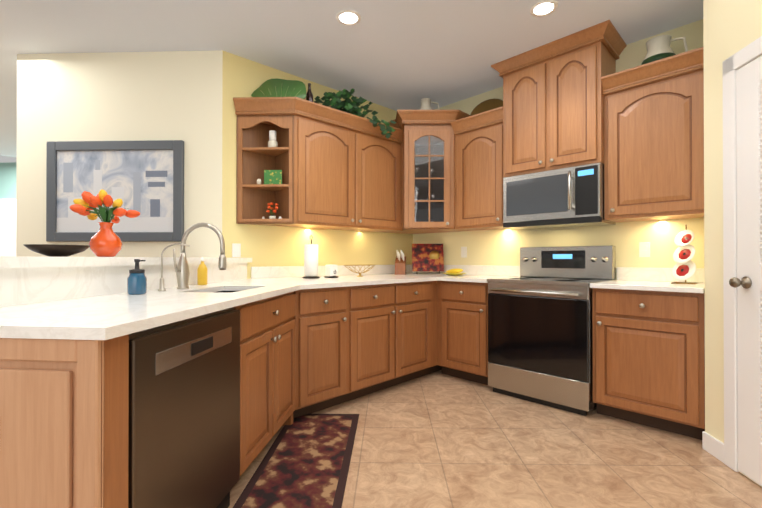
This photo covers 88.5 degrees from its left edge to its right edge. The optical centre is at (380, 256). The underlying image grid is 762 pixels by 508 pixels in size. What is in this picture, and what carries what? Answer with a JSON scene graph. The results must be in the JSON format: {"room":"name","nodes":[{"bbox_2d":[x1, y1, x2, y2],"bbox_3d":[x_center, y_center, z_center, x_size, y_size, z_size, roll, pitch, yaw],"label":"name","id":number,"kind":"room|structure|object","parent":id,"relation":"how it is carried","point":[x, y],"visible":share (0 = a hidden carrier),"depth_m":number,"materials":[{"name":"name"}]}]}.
{"room":"kitchen","nodes":[
{"label":"kitchen","id":0,"kind":"room"},
{"bbox_2d":[0,162,16,255],"bbox_3d":[-4.057,-0.269,6.107,3.358,2.760,5.554,0,0,-45],"label":"wall","id":1,"kind":"structure","parent":0,"point":[7,209],"depth_m":6.78,"materials":[{"name":"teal paint"}]},
{"bbox_2d":[16,50,222,257],"bbox_3d":[-2.129,-0.282,3.241,1.710,2.760,0.140,0,0,2],"label":"wall","id":2,"kind":"structure","parent":0,"point":[139,96],"depth_m":3.17,"materials":[{"name":"beige paint"}]},
{"bbox_2d":[46,140,183,241],"bbox_3d":[-2.147,-0.528,3.155,1.120,0.810,0.034,0,0,2],"label":"framed picture","id":3,"kind":"object","parent":2,"relation":"attached to","point":[145,179],"visible":0.85,"depth_m":3.15,"materials":[{"name":"grey"}]},
{"bbox_2d":[222,51,412,278],"bbox_3d":[-0.478,-0.279,3.933,2.244,2.760,0.120,0,0,-42],"label":"wall","id":4,"kind":"structure","parent":0,"point":[263,245],"depth_m":3.45,"materials":[{"name":"yellow paint"}]},
{"bbox_2d":[232,243,240,256],"bbox_3d":[-1.189,-0.053,3.214,0.070,0.114,0.008,0,0,-42],"label":"electrical outlet","id":5,"kind":"object","parent":4,"relation":"attached to","point":[236,249],"visible":1,"depth_m":3.21,"materials":[{"name":"white plastic"}]},
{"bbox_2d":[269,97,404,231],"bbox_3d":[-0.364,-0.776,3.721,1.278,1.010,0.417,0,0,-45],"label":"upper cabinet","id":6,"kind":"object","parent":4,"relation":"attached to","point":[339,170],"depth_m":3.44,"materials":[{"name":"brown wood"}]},
{"bbox_2d":[257,130,281,218],"bbox_3d":[-0.935,-0.672,3.269,0.176,0.762,0.154,0,0,-45],"label":"decor","id":7,"kind":"object","parent":6,"relation":"in","point":[272,176],"visible":0.96,"depth_m":3.27,"materials":[{"name":"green ceramic"}]},
{"bbox_2d":[251,78,305,98],"bbox_3d":[-0.857,-1.354,3.292,0.342,0.363,0.337,0,0,-45],"label":"leaf plate","id":8,"kind":"object","parent":6,"relation":"on","point":[276,87],"visible":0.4,"depth_m":3.33,"materials":[{"name":"green ceramic"}]},
{"bbox_2d":[306,83,312,101],"bbox_3d":[-0.619,-1.333,3.385,0.064,0.331,0.064,0,0,-45],"label":"decorative bottle","id":9,"kind":"object","parent":6,"relation":"on","point":[309,95],"visible":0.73,"depth_m":3.36,"materials":[{"name":"brown glass"}]},
{"bbox_2d":[314,88,396,138],"bbox_3d":[-0.234,-1.350,3.690,0.760,0.467,0.449,0,0,-45],"label":"ivy plant","id":10,"kind":"object","parent":6,"relation":"on","point":[348,105],"visible":0.69,"depth_m":3.64,"materials":[{"name":"green plant"}]},
{"bbox_2d":[0,0,702,156],"bbox_3d":[-1.288,-1.696,1.334,11.000,0.050,14.000,0,0,-45],"label":"ceiling","id":11,"kind":"structure","parent":0,"point":[395,55],"depth_m":2.91,"materials":[{"name":"white paint"}]},
{"bbox_2d":[336,10,360,25],"bbox_3d":[-0.226,-1.661,2.719,0.176,0.005,0.176,0,0,-45],"label":"recessed light","id":12,"kind":"object","parent":11,"relation":"in","point":[348,17],"visible":1,"depth_m":2.71,"materials":[{"name":"white"}]},
{"bbox_2d":[530,0,557,16],"bbox_3d":[1.089,-1.662,2.618,0.176,0.005,0.176,0,0,-45],"label":"recessed light","id":13,"kind":"object","parent":11,"relation":"in","point":[542,8],"visible":1,"depth_m":2.61,"materials":[{"name":"white"}]},
{"bbox_2d":[228,370,761,507],"bbox_3d":[-1.288,1.114,1.321,11.000,0.050,14.000,0,0,-45],"label":"floor","id":14,"kind":"structure","parent":0,"point":[437,439],"depth_m":2.10,"materials":[{"name":"tile"}]},
{"bbox_2d":[0,340,128,507],"bbox_3d":[-1.012,0.650,1.051,0.479,0.874,0.571,0,0,-45],"label":"base cabinet","id":15,"kind":"object","parent":14,"relation":"on","point":[64,412],"depth_m":0.98,"materials":[{"name":"brown wood"}]},
{"bbox_2d":[0,272,519,355],"bbox_3d":[-0.340,0.196,2.668,3.758,0.030,1.967,0,0,-45],"label":"countertop","id":16,"kind":"structure","parent":15,"relation":"on","point":[45,327],"depth_m":1.57,"materials":[{"name":"white stone"}]},
{"bbox_2d":[127,259,146,294],"bbox_3d":[-1.153,0.093,1.848,0.080,0.166,0.080,0,0,-45],"label":"soap dispenser","id":17,"kind":"object","parent":16,"relation":"on","point":[136,281],"visible":1,"depth_m":1.82,"materials":[{"name":"blue"}]},
{"bbox_2d":[158,243,189,290],"bbox_3d":[-1.073,0.053,2.019,0.119,0.249,0.139,0,0,-45],"label":"spout","id":18,"kind":"object","parent":16,"relation":"on","point":[161,284],"visible":1,"depth_m":2.02,"materials":[{"name":"silver metal"}]},
{"bbox_2d":[173,223,226,288],"bbox_3d":[-1.008,-0.005,2.151,0.234,0.367,0.233,0,0,-45],"label":"faucet","id":19,"kind":"object","parent":16,"relation":"on","point":[181,268],"visible":1,"depth_m":2.15,"materials":[{"name":"silver metal"}]},
{"bbox_2d":[197,257,207,284],"bbox_3d":[-1.140,0.089,2.494,0.058,0.180,0.060,0,0,-45],"label":"dish soap","id":20,"kind":"object","parent":16,"relation":"on","point":[202,274],"visible":1,"depth_m":2.47,"materials":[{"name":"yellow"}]},
{"bbox_2d":[303,235,319,277],"bbox_3d":[-0.603,-0.004,3.380,0.150,0.375,0.150,0,0,-45],"label":"paper towel","id":21,"kind":"object","parent":16,"relation":"on","point":[311,260],"visible":1,"depth_m":3.33,"materials":[{"name":"white paper"}]},
{"bbox_2d":[324,264,337,277],"bbox_3d":[-0.436,0.127,3.445,0.090,0.115,0.094,0,0,-45],"label":"candle stand","id":22,"kind":"object","parent":16,"relation":"on","point":[331,271],"visible":1,"depth_m":3.41,"materials":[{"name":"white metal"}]},
{"bbox_2d":[344,265,373,276],"bbox_3d":[-0.196,0.130,3.658,0.356,0.110,0.216,0,0,-45],"label":"wire bowl","id":23,"kind":"object","parent":16,"relation":"on","point":[360,275],"visible":1,"depth_m":3.63,"materials":[{"name":"gold metal"}]},
{"bbox_2d":[395,250,405,274],"bbox_3d":[0.207,0.057,4.160,0.110,0.261,0.140,0,0,8],"label":"knife block","id":24,"kind":"object","parent":16,"relation":"on","point":[400,265],"visible":1,"depth_m":4.11,"materials":[{"name":"brown wood"}]},
{"bbox_2d":[412,244,443,273],"bbox_3d":[0.505,0.022,4.200,0.340,0.328,0.118,0,0,0],"label":"board","id":25,"kind":"object","parent":16,"relation":"on","point":[427,257],"visible":1,"depth_m":4.20,"materials":[{"name":"red"}]},
{"bbox_2d":[444,269,465,275],"bbox_3d":[0.730,0.152,3.876,0.240,0.068,0.240,0,0,-45],"label":"plate","id":26,"kind":"object","parent":16,"relation":"on","point":[453,272],"visible":1,"depth_m":3.83,"materials":[{"name":"yellow"}]},
{"bbox_2d":[0,265,359,400],"bbox_3d":[-1.295,0.567,2.116,1.815,1.050,1.449,0,0,-45],"label":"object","id":27,"kind":"object","parent":14,"relation":"on","point":[35,288],"depth_m":1.88,"materials":[{"name":"white stone"}]},
{"bbox_2d":[0,256,287,271],"bbox_3d":[-1.324,0.022,2.123,2.005,0.040,1.606,0,0,-45],"label":"countertop","id":28,"kind":"structure","parent":27,"relation":"on","point":[7,263],"depth_m":1.76,"materials":[{"name":"white stone"}]},
{"bbox_2d":[24,244,89,256],"bbox_3d":[-1.409,-0.025,1.707,0.230,0.050,0.230,0,0,-45],"label":"bowl","id":29,"kind":"object","parent":28,"relation":"on","point":[52,250],"visible":0.94,"depth_m":1.65,"materials":[{"name":"black ceramic"}]},
{"bbox_2d":[70,189,139,256],"bbox_3d":[-1.422,-0.163,1.999,0.300,0.329,0.312,0,0,-45],"label":"tulip vase","id":30,"kind":"object","parent":28,"relation":"on","point":[105,241],"visible":1,"depth_m":1.93,"materials":[{"name":"orange ceramic"}]},
{"bbox_2d":[128,307,239,507],"bbox_3d":[-0.933,0.655,1.420,0.582,0.868,0.644,0,0,6],"label":"dishwasher","id":31,"kind":"object","parent":14,"relation":"on","point":[184,416],"visible":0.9,"depth_m":1.31,"materials":[{"name":"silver metal"}]},
{"bbox_2d":[240,332,299,475],"bbox_3d":[-0.614,0.744,1.924,0.300,0.695,0.251,0,0,-45],"label":"base cabinet","id":32,"kind":"object","parent":14,"relation":"on","point":[269,369],"depth_m":2.03,"materials":[{"name":"brown wood"}]},
{"bbox_2d":[240,312,347,415],"bbox_3d":[-0.613,0.650,2.122,0.629,0.884,0.522,0,0,-45],"label":"base cabinet","id":33,"kind":"object","parent":14,"relation":"on","point":[323,339],"depth_m":2.65,"materials":[{"name":"brown wood"}]},
{"bbox_2d":[233,414,358,507],"bbox_3d":[-0.396,1.088,2.168,0.470,0.009,1.080,0,0,1],"label":"floor mat","id":34,"kind":"object","parent":14,"relation":"on","point":[305,462],"visible":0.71,"depth_m":2.02,"materials":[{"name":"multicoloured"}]},
{"bbox_2d":[360,300,431,396],"bbox_3d":[-0.175,0.662,3.471,0.990,0.874,0.828,0,0,-45],"label":"base cabinet","id":35,"kind":"object","parent":14,"relation":"on","point":[396,341],"depth_m":3.19,"materials":[{"name":"brown wood"}]},
{"bbox_2d":[436,293,488,384],"bbox_3d":[0.885,0.662,3.604,0.699,0.874,0.556,0,0,-45],"label":"base cabinet","id":36,"kind":"object","parent":14,"relation":"on","point":[462,322],"depth_m":3.40,"materials":[{"name":"brown wood"}]},
{"bbox_2d":[487,245,615,415],"bbox_3d":[1.350,0.505,3.128,0.706,1.185,0.760,0,0,-45],"label":"range","id":37,"kind":"object","parent":14,"relation":"on","point":[540,338],"visible":1,"depth_m":2.93,"materials":[{"name":"silver metal"}]},
{"bbox_2d":[592,288,704,439],"bbox_3d":[1.864,0.658,2.671,0.629,0.874,0.596,0,0,-45],"label":"base cabinet","id":38,"kind":"object","parent":14,"relation":"on","point":[649,347],"depth_m":2.43,"materials":[{"name":"brown wood"}]},
{"bbox_2d":[590,280,703,295],"bbox_3d":[1.854,0.196,2.663,0.659,0.030,0.596,0,0,-45],"label":"countertop","id":39,"kind":"structure","parent":38,"relation":"on","point":[624,285],"depth_m":2.50,"materials":[{"name":"white stone"}]},
{"bbox_2d":[671,225,696,283],"bbox_3d":[2.036,-0.021,2.631,0.158,0.401,0.139,0,0,-45],"label":"plates","id":40,"kind":"object","parent":39,"relation":"on","point":[684,268],"visible":1,"depth_m":2.65,"materials":[{"name":"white ceramic"}]},
{"bbox_2d":[413,19,703,279],"bbox_3d":[1.383,-0.280,3.691,0.120,2.760,2.966,0,0,-45],"label":"wall","id":41,"kind":"structure","parent":0,"point":[497,247],"depth_m":3.18,"materials":[{"name":"beige paint"}]},
{"bbox_2d":[401,112,452,231],"bbox_3d":[0.468,-0.786,3.811,0.353,1.008,0.353,0,0,-45],"label":"upper cabinet","id":42,"kind":"object","parent":41,"relation":"attached to","point":[424,130],"depth_m":3.80,"materials":[{"name":"brown wood"}]},
{"bbox_2d":[415,141,436,221],"bbox_3d":[0.358,-0.767,4.226,0.494,0.961,0.110,0,0,-1],"label":"glassware","id":43,"kind":"object","parent":42,"relation":"in","point":[417,192],"depth_m":4.20,"materials":[{"name":"clear glass"}]},
{"bbox_2d":[419,98,438,109],"bbox_3d":[0.469,-1.441,3.975,0.182,0.304,0.182,0,0,-45],"label":"pitcher","id":44,"kind":"object","parent":42,"relation":"on","point":[426,103],"visible":0.44,"depth_m":3.93,"materials":[{"name":"beige ceramic"}]},
{"bbox_2d":[461,247,466,257],"bbox_3d":[0.872,-0.048,4.110,0.008,0.114,0.070,0,0,-45],"label":"electrical outlet","id":45,"kind":"object","parent":41,"relation":"attached to","point":[463,252],"visible":1,"depth_m":4.11,"materials":[{"name":"white plastic"}]},
{"bbox_2d":[453,108,510,231],"bbox_3d":[1.019,-0.786,3.730,0.338,1.030,0.537,0,0,-45],"label":"upper cabinet","id":46,"kind":"object","parent":41,"relation":"attached to","point":[477,182],"depth_m":3.62,"materials":[{"name":"brown wood"}]},
{"bbox_2d":[470,98,502,115],"bbox_3d":[1.005,-1.355,3.686,0.164,0.317,0.341,0,0,-45],"label":"tray","id":47,"kind":"object","parent":46,"relation":"on","point":[487,105],"visible":0.33,"depth_m":3.74,"materials":[{"name":"brown wicker"}]},
{"bbox_2d":[412,265,703,283],"bbox_3d":[1.330,0.136,3.640,0.020,0.100,2.719,0,0,-45],"label":"backsplash","id":48,"kind":"structure","parent":41,"relation":"attached to","point":[470,270],"depth_m":3.07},
{"bbox_2d":[501,24,616,179],"bbox_3d":[1.458,-1.175,3.243,0.398,0.974,0.768,0,0,-45],"label":"upper cabinet","id":49,"kind":"object","parent":41,"relation":"attached to","point":[574,99],"depth_m":3.05,"materials":[{"name":"brown wood"}]},
{"bbox_2d":[503,162,615,229],"bbox_3d":[1.440,-0.469,3.222,0.451,0.432,0.760,0,0,-45],"label":"over-the-range microwave","id":50,"kind":"object","parent":49,"relation":"attached to","point":[568,197],"visible":0.98,"depth_m":3.06,"materials":[{"name":"silver metal"}]},
{"bbox_2d":[639,242,649,256],"bbox_3d":[2.006,-0.054,2.973,0.008,0.114,0.070,0,0,-45],"label":"electrical outlet","id":51,"kind":"object","parent":41,"relation":"attached to","point":[644,249],"visible":1,"depth_m":2.97,"materials":[{"name":"white plastic"}]},
{"bbox_2d":[604,48,703,221],"bbox_3d":[1.967,-0.790,2.779,0.338,1.030,0.601,0,0,-45],"label":"upper cabinet","id":52,"kind":"object","parent":41,"relation":"attached to","point":[654,164],"depth_m":2.65,"materials":[{"name":"brown wood"}]},
{"bbox_2d":[641,35,687,64],"bbox_3d":[1.995,-1.363,2.756,0.208,0.345,0.273,0,0,-45],"label":"pitcher","id":53,"kind":"object","parent":52,"relation":"on","point":[658,47],"visible":0.46,"depth_m":2.71,"materials":[{"name":"beige ceramic"}]},
{"bbox_2d":[703,0,761,486],"bbox_3d":[1.782,-0.292,1.130,0.120,2.760,2.200,0,0,6],"label":"wall","id":54,"kind":"structure","parent":0,"point":[731,28],"depth_m":2.14,"materials":[{"name":"beige paint"}]},
{"bbox_2d":[702,431,723,462],"bbox_3d":[1.714,1.038,1.131,0.015,0.100,2.200,0,0,6],"label":"baseboard","id":55,"kind":"structure","parent":54,"relation":"attached to","point":[713,446],"depth_m":2.14,"materials":[{"name":"white paint"}]},
{"bbox_2d":[722,36,761,471],"bbox_3d":[1.766,0.028,1.628,0.019,2.125,0.876,0,0,6],"label":"door frame","id":56,"kind":"structure","parent":54,"relation":"attached to","point":[735,62],"depth_m":2.01,"materials":[{"name":"white paint"}]},
{"bbox_2d":[729,56,761,485],"bbox_3d":[1.760,0.066,1.637,0.556,2.024,0.475,0,0,-45],"label":"pantry door","id":57,"kind":"structure","parent":54,"relation":"in","point":[747,282],"depth_m":1.90,"materials":[{"name":"white paint"}]}
]}

